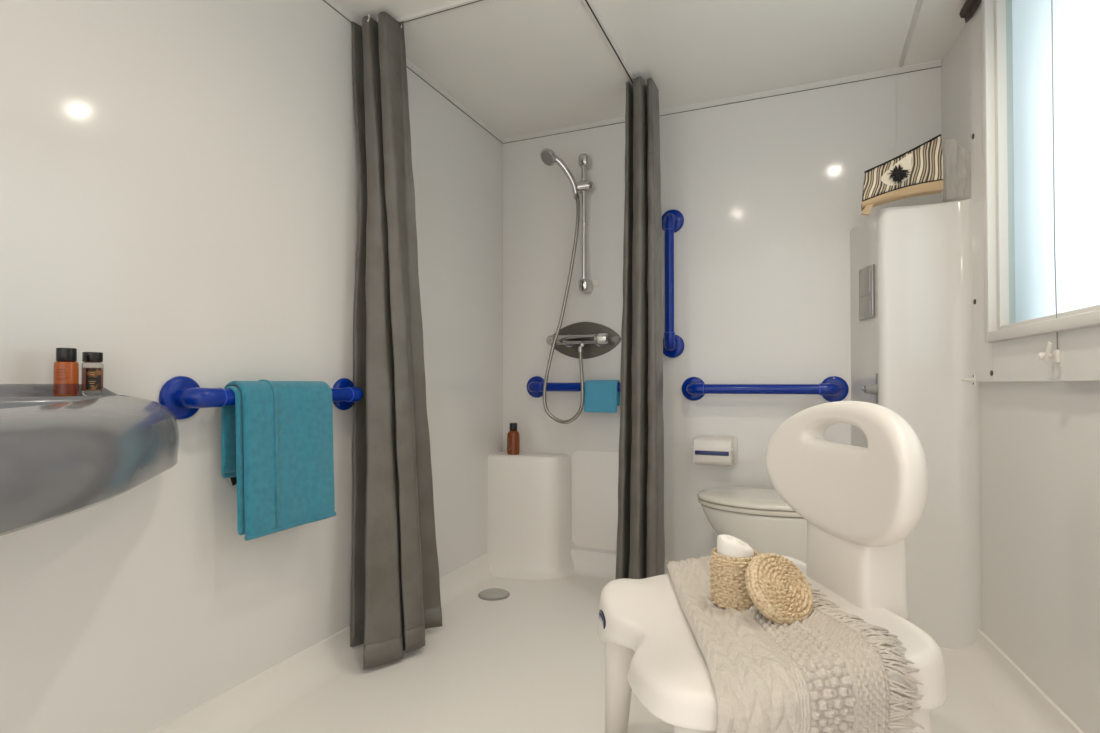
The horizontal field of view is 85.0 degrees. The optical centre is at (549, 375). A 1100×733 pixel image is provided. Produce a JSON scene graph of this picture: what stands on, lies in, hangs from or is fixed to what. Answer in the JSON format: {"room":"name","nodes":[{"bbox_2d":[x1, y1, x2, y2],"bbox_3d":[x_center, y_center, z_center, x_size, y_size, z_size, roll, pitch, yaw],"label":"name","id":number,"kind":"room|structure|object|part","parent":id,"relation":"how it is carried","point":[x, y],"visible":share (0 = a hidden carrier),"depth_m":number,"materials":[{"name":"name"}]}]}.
{"room":"accessible bathroom","nodes":[
{"label":"accessible bathroom","id":0,"kind":"room"},
{"bbox_2d":[0,0,502,732],"bbox_3d":[-0.956,-0.150,1.415,0.100,2.100,3.655,0,-1,23],"label":"wall","id":1,"kind":"structure","parent":0,"point":[179,179],"depth_m":1.48,"materials":[{"name":"white paint"}]},
{"bbox_2d":[0,384,178,535],"bbox_3d":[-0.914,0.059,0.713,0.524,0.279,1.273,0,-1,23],"label":"washbasin","id":2,"kind":"object","parent":1,"relation":"attached to","point":[60,456],"visible":1,"depth_m":0.89,"materials":[{"name":"grey ceramic"}]},
{"bbox_2d":[53,348,78,395],"bbox_3d":[-0.932,-0.007,1.156,0.039,0.093,0.039,0,-1,23],"label":"toiletry bottle","id":3,"kind":"object","parent":2,"relation":"on","point":[66,368],"visible":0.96,"depth_m":1.14,"materials":[{"name":"orange plastic"}]},
{"bbox_2d":[81,352,103,395],"bbox_3d":[-0.924,-0.004,1.213,0.036,0.088,0.036,0,-1,23],"label":"toiletry bottle","id":4,"kind":"object","parent":2,"relation":"on","point":[92,369],"visible":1,"depth_m":1.20,"materials":[{"name":"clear glass"}]},
{"bbox_2d":[159,376,362,419],"bbox_3d":[-0.739,0.056,1.678,0.092,0.105,0.658,0,-1,23],"label":"grab rail","id":5,"kind":"object","parent":1,"relation":"attached to","point":[183,396],"visible":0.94,"depth_m":1.43,"materials":[{"name":"blue plastic"}]},
{"bbox_2d":[221,380,335,540],"bbox_3d":[-0.730,0.210,1.627,0.106,0.397,0.313,0,-1,23],"label":"bath towel","id":6,"kind":"object","parent":5,"relation":"hanging from","point":[277,436],"visible":0.99,"depth_m":1.57,"materials":[{"name":"teal fabric"}]},
{"bbox_2d":[149,553,493,732],"bbox_3d":[-0.875,0.858,1.367,0.076,0.087,3.455,0,-1,23],"label":"baseboard","id":7,"kind":"structure","parent":1,"relation":"attached to","point":[239,709],"depth_m":1.70,"materials":[{"name":"white plastic"}]},
{"bbox_2d":[325,0,504,142],"bbox_3d":[-0.901,-1.192,1.407,0.018,0.018,3.455,0,-1,23],"label":"trim","id":8,"kind":"structure","parent":1,"relation":"attached to","point":[335,4],"depth_m":2.42,"materials":[{"name":"white plastic"}]},
{"bbox_2d":[245,575,1020,732],"bbox_3d":[0.141,0.943,0.935,2.882,0.100,3.855,0,-1,23],"label":"floor","id":9,"kind":"structure","parent":0,"point":[531,660],"depth_m":1.76,"materials":[{"name":"white plastic"}]},
{"bbox_2d":[478,588,509,600],"bbox_3d":[-0.234,0.910,2.503,0.132,0.013,0.132,0,-1,23],"label":"floor drain","id":10,"kind":"object","parent":9,"relation":"on","point":[492,594],"visible":1,"depth_m":2.48,"materials":[{"name":"silver metal"}]},
{"bbox_2d":[487,452,573,579],"bbox_3d":[-0.073,0.646,2.787,0.444,0.545,0.231,0,-1,23],"label":"shower seat","id":11,"kind":"object","parent":9,"relation":"on","point":[529,494],"visible":0.98,"depth_m":2.78,"materials":[{"name":"white plastic"}]},
{"bbox_2d":[507,423,519,454],"bbox_3d":[-0.175,0.300,2.868,0.060,0.150,0.060,0,-1,23],"label":"shampoo bottle","id":12,"kind":"object","parent":11,"relation":"on","point":[513,437],"visible":1,"depth_m":2.85,"materials":[{"name":"brown plastic"}]},
{"bbox_2d":[697,487,806,563],"bbox_3d":[0.831,0.613,2.246,0.551,0.337,0.374,0,-1,23],"label":"toilet","id":13,"kind":"object","parent":9,"relation":"on","point":[759,517],"visible":0.32,"depth_m":2.12,"materials":[{"name":"white ceramic"}]},
{"bbox_3d":[0.831,0.457,2.248,0.551,0.025,0.374,0,-1,23],"label":"lid","id":14,"kind":"part","parent":13,"relation":"part of","materials":[{"name":"beige plastic"}]},
{"bbox_3d":[0.833,0.479,2.247,0.548,0.016,0.368,0,-1,23],"label":"seat","id":15,"kind":"part","parent":13,"relation":"part of","materials":[{"name":"beige plastic"}]},
{"bbox_2d":[598,401,946,732],"bbox_3d":[0.401,0.474,1.199,0.555,0.845,0.594,0,-1,-6],"label":"chair","id":16,"kind":"object","parent":9,"relation":"on","point":[860,506],"visible":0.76,"depth_m":1.13,"materials":[{"name":"white plastic"}]},
{"bbox_3d":[0.169,0.698,1.404,0.086,0.348,0.090,0,-1,-6],"label":"leg","id":17,"kind":"part","parent":16,"relation":"part of","materials":[{"name":"white plastic"}]},
{"bbox_3d":[0.242,0.692,0.965,0.086,0.348,0.090,0,-1,-6],"label":"leg","id":18,"kind":"part","parent":16,"relation":"part of","materials":[{"name":"white plastic"}]},
{"bbox_3d":[0.380,0.519,1.196,0.511,0.178,0.592,0,-1,-6],"label":"seat","id":19,"kind":"part","parent":16,"relation":"part of","materials":[{"name":"white plastic"}]},
{"bbox_2d":[666,556,924,732],"bbox_3d":[0.426,0.521,1.170,0.336,0.188,0.658,0,-1,5],"label":"knitted throw","id":20,"kind":"object","parent":16,"relation":"on","point":[822,672],"visible":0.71,"depth_m":0.93,"materials":[{"name":"beige fabric"}]},
{"bbox_2d":[709,547,758,610],"bbox_3d":[0.377,0.409,1.219,0.104,0.103,0.104,-1,-1,36],"label":"woven basket","id":21,"kind":"object","parent":20,"relation":"on","point":[728,590],"visible":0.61,"depth_m":1.18,"materials":[{"name":"wicker"}]},
{"bbox_2d":[717,534,753,557],"bbox_3d":[0.377,0.358,1.220,0.072,0.070,0.072,0,-1,23],"label":"cloth","id":22,"kind":"object","parent":21,"relation":"in","point":[727,545],"visible":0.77,"depth_m":1.20,"materials":[{"name":"white fabric"}]},
{"bbox_2d":[745,553,812,624],"bbox_3d":[0.431,0.400,1.128,0.118,0.118,0.126,0,-1,23],"label":"lid","id":23,"kind":"object","parent":20,"relation":"on","point":[778,588],"visible":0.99,"depth_m":1.11,"materials":[{"name":"woven wicker"}]},
{"bbox_3d":[0.597,0.191,1.226,0.104,0.280,0.516,0,-1,-6],"label":"backrest","id":24,"kind":"part","parent":16,"relation":"part of","materials":[{"name":"white plastic"}]},
{"bbox_3d":[0.585,0.669,0.987,0.098,0.395,0.090,0,-1,-6],"label":"leg","id":25,"kind":"part","parent":16,"relation":"part of","materials":[{"name":"white plastic"}]},
{"bbox_2d":[850,198,981,648],"bbox_3d":[1.293,0.163,2.154,0.358,1.495,0.348,0,-1,23],"label":"cabinet","id":26,"kind":"object","parent":9,"relation":"on","point":[918,341],"depth_m":2.02,"materials":[{"name":"white"}]},
{"bbox_2d":[859,264,874,319],"bbox_3d":[1.163,-0.304,2.206,0.013,0.190,0.125,0,-1,8],"label":"flush plate","id":27,"kind":"object","parent":26,"relation":"attached to","point":[866,275],"visible":1,"depth_m":2.19,"materials":[{"name":"silver metal"}]},
{"bbox_3d":[1.131,0.045,2.120,0.054,0.105,0.035,0,-1,8],"label":"wall bracket","id":28,"kind":"part","parent":26,"relation":"part of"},
{"bbox_3d":[1.129,0.048,2.121,0.050,0.036,0.035,0,-1,8],"label":"knob","id":29,"kind":"part","parent":26,"relation":"part of","materials":[{"name":"silver metal"}]},
{"bbox_3d":[1.155,0.045,2.117,0.006,0.105,0.016,0,-1,8],"label":"mount plate","id":30,"kind":"part","parent":26,"relation":"part of","materials":[{"name":"silver metal"}]},
{"bbox_2d":[861,134,942,214],"bbox_3d":[1.190,-0.681,2.035,0.245,0.259,0.081,0,-1,23],"label":"pouch","id":31,"kind":"object","parent":26,"relation":"on","point":[918,171],"visible":1,"depth_m":2.02,"materials":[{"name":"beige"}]},
{"bbox_2d":[337,0,965,137],"bbox_3d":[0.141,-1.257,0.966,2.882,0.100,3.855,0,-1,23],"label":"ceiling","id":32,"kind":"structure","parent":0,"point":[522,67],"depth_m":2.18,"materials":[{"name":"white paint"}]},
{"bbox_2d":[396,0,634,86],"bbox_3d":[-0.082,-1.181,2.376,0.765,0.012,1.026,0,-1,23],"label":"track","id":33,"kind":"object","parent":32,"relation":"attached to","point":[590,6],"visible":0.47,"depth_m":1.98,"materials":[{"name":"white plastic"}]},
{"bbox_2d":[350,11,441,668],"bbox_3d":[-0.489,-0.144,2.006,0.318,2.075,0.227,0,-1,-32],"label":"shower curtain","id":34,"kind":"object","parent":33,"relation":"hanging from","point":[395,581],"visible":0.99,"depth_m":1.95,"materials":[{"name":"grey fabric"}]},
{"bbox_2d":[615,76,664,579],"bbox_3d":[0.359,-0.146,2.388,0.183,2.058,0.207,0,-1,23],"label":"shower curtain","id":35,"kind":"object","parent":33,"relation":"hanging from","point":[640,551],"visible":0.88,"depth_m":2.33,"materials":[{"name":"grey fabric"}]},
{"bbox_2d":[898,0,922,67],"bbox_3d":[0.680,-1.209,0.736,0.016,0.002,3.455,0,-1,23],"label":"trim","id":36,"kind":"structure","parent":32,"relation":"attached to","point":[919,2],"depth_m":2.08,"materials":[{"name":"white plastic"}]},
{"bbox_2d":[503,67,941,561],"bbox_3d":[0.689,-0.133,2.648,2.100,2.100,0.100,0,-1,23],"label":"wall","id":37,"kind":"structure","parent":0,"point":[768,191],"depth_m":2.59,"materials":[{"name":"white paint"}]},
{"bbox_2d":[527,376,619,397],"bbox_3d":[0.174,0.052,2.760,0.658,0.105,0.092,0,-1,23],"label":"grab rail","id":38,"kind":"object","parent":37,"relation":"attached to","point":[535,384],"visible":0.5,"depth_m":2.80,"materials":[{"name":"blue plastic"}]},
{"bbox_2d":[584,380,619,412],"bbox_3d":[0.235,0.091,2.708,0.159,0.147,0.073,0,-1,23],"label":"washcloth","id":39,"kind":"object","parent":38,"relation":"hanging from","point":[601,396],"visible":0.94,"depth_m":2.68,"materials":[{"name":"blue fabric"}]},
{"bbox_2d":[547,322,620,358],"bbox_3d":[0.143,-0.166,2.777,0.360,0.174,0.090,0,-1,23],"label":"shower mixer","id":40,"kind":"object","parent":37,"relation":"attached to","point":[596,339],"visible":0.94,"depth_m":2.79,"materials":[{"name":"grey metal"}]},
{"bbox_3d":[0.007,-0.166,2.814,0.037,0.047,0.052,0,-1,23],"label":"flow knob","id":41,"kind":"part","parent":40,"relation":"part of","materials":[{"name":"silver metal"}]},
{"bbox_3d":[0.240,-0.167,2.717,0.051,0.050,0.049,0,-1,23],"label":"temperature knob","id":42,"kind":"part","parent":40,"relation":"part of","materials":[{"name":"silver metal"}]},
{"bbox_2d":[576,153,598,292],"bbox_3d":[0.161,-0.706,2.781,0.111,0.643,0.083,0,-1,23],"label":"shower rail","id":43,"kind":"object","parent":37,"relation":"attached to","point":[584,186],"visible":0.98,"depth_m":2.76,"materials":[{"name":"silver metal"}]},
{"bbox_2d":[540,148,583,423],"bbox_3d":[0.056,-0.404,2.724,0.201,1.251,0.093,0,-1,7],"label":"shower","id":44,"kind":"object","parent":43,"relation":"attached to","point":[548,156],"visible":1,"depth_m":2.73,"materials":[{"name":"silver metal"}]},
{"bbox_3d":[0.068,-0.921,2.744,0.127,0.174,0.033,0,-1,-10],"label":"handle","id":45,"kind":"part","parent":44,"relation":"part of","materials":[{"name":"silver metal"}]},
{"bbox_3d":[0.157,-0.709,2.773,0.023,0.565,0.023,0,-1,23],"label":"rail","id":46,"kind":"part","parent":43,"relation":"part of","materials":[{"name":"silver metal"}]},
{"bbox_2d":[572,450,618,550],"bbox_3d":[0.270,0.576,2.758,0.361,0.451,0.011,0,-1,23],"label":"panel","id":47,"kind":"object","parent":37,"relation":"attached to","point":[594,473],"depth_m":2.78,"materials":[{"name":"white plastic"}]},
{"bbox_2d":[571,549,676,579],"bbox_3d":[0.612,0.867,2.582,1.864,0.102,0.056,0,-1,23],"label":"baseboard","id":48,"kind":"structure","parent":37,"relation":"attached to","point":[586,563],"depth_m":2.77,"materials":[{"name":"white plastic"}]},
{"bbox_2d":[323,0,941,143],"bbox_3d":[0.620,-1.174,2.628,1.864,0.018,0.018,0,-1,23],"label":"trim","id":49,"kind":"structure","parent":37,"relation":"attached to","point":[937,63],"depth_m":2.53,"materials":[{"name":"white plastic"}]},
{"bbox_2d":[662,209,683,357],"bbox_3d":[0.525,-0.408,2.618,0.105,0.658,0.092,0,-1,23],"label":"grab rail","id":50,"kind":"object","parent":37,"relation":"attached to","point":[672,220],"visible":0.96,"depth_m":2.58,"materials":[{"name":"blue plastic"}]},
{"bbox_2d":[692,436,737,465],"bbox_3d":[0.693,0.317,2.525,0.175,0.117,0.112,0,-1,23],"label":"paper holder","id":51,"kind":"object","parent":37,"relation":"attached to","point":[707,450],"visible":1,"depth_m":2.49,"materials":[{"name":"white plastic"}]},
{"bbox_3d":[0.717,0.318,2.571,0.166,0.106,0.008,0,-1,23],"label":"wall plate","id":52,"kind":"part","parent":51,"relation":"part of","materials":[{"name":"white plastic"}]},
{"bbox_2d":[682,376,848,401],"bbox_3d":[0.864,0.055,2.467,0.658,0.105,0.092,0,-1,23],"label":"grab rail","id":53,"kind":"object","parent":37,"relation":"attached to","point":[833,388],"visible":0.98,"depth_m":2.42,"materials":[{"name":"blue plastic"}]},
{"bbox_2d":[896,86,896,156],"bbox_3d":[1.343,-0.138,2.315,0.002,2.050,0.003,0,-1,23],"label":"trim","id":54,"kind":"structure","parent":37,"relation":"attached to","point":[896,86],"depth_m":2.33,"materials":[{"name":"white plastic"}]},
{"bbox_2d":[941,19,1099,732],"bbox_3d":[0.932,-0.165,0.360,0.060,2.100,4.050,0,-1,17],"label":"wall","id":55,"kind":"structure","parent":0,"point":[1040,441],"depth_m":1.56,"materials":[{"name":"white paint"}]},
{"bbox_2d":[961,374,974,385],"bbox_3d":[1.328,0.014,1.907,0.037,0.036,0.014,0,-1,17],"label":"wall hook","id":56,"kind":"object","parent":55,"relation":"attached to","point":[973,378],"visible":1,"depth_m":1.90,"materials":[{"name":"white plastic"}]},
{"bbox_2d":[953,629,1083,732],"bbox_3d":[0.868,0.841,0.350,0.066,0.092,4.020,0,-1,17],"label":"baseboard","id":57,"kind":"structure","parent":55,"relation":"attached to","point":[1025,704],"depth_m":1.65,"materials":[{"name":"white plastic"}]},
{"bbox_2d":[970,2,1099,381],"bbox_3d":[0.948,-0.605,0.563,0.026,1.214,2.835,0,-1,17],"label":"trim","id":58,"kind":"structure","parent":55,"relation":"attached to","point":[1014,360],"depth_m":1.76,"materials":[{"name":"white"}]},
{"bbox_2d":[981,0,1099,342],"bbox_3d":[1.339,-0.637,1.192,0.444,1.113,1.165,0,-1,17],"label":"window","id":59,"kind":"structure","parent":55,"relation":"in","point":[1018,209],"depth_m":1.57,"materials":[{"name":"white plastic"}]},
{"bbox_2d":[959,0,1057,349],"bbox_3d":[1.142,-0.627,1.288,0.030,1.140,1.335,0,-1,17],"label":"window blind","id":60,"kind":"object","parent":59,"relation":"attached to","point":[970,6],"visible":1,"depth_m":1.41,"materials":[{"name":"white plastic"},{"name":"fabric"}]},
{"bbox_3d":[1.147,-1.156,1.294,0.012,0.024,1.335,0,-1,17],"label":"rail","id":61,"kind":"part","parent":60,"relation":"part of","materials":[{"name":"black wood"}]},
{"bbox_3d":[1.187,-0.607,1.415,0.017,1.103,0.004,1,-1,-39],"label":"cord","id":62,"kind":"part","parent":60,"relation":"part of","materials":[{"name":"white plastic"}]},
{"bbox_3d":[1.186,-0.637,1.238,0.004,1.001,1.045,0,-1,17],"label":"pane","id":63,"kind":"part","parent":59,"relation":"part of","materials":[{"name":"clear glass"}]},
{"bbox_2d":[1037,341,1059,362],"bbox_3d":[1.184,-0.055,1.423,0.028,0.050,0.053,0,-1,6],"label":"cleat","id":64,"kind":"object","parent":55,"relation":"attached to","point":[1044,356],"visible":1,"depth_m":1.41,"materials":[{"name":"white plastic"}]},
{"bbox_3d":[1.185,-0.047,1.438,0.028,0.019,0.019,0,-1,17],"label":"knob","id":65,"kind":"part","parent":64,"relation":"part of","materials":[{"name":"white plastic"}]}
]}

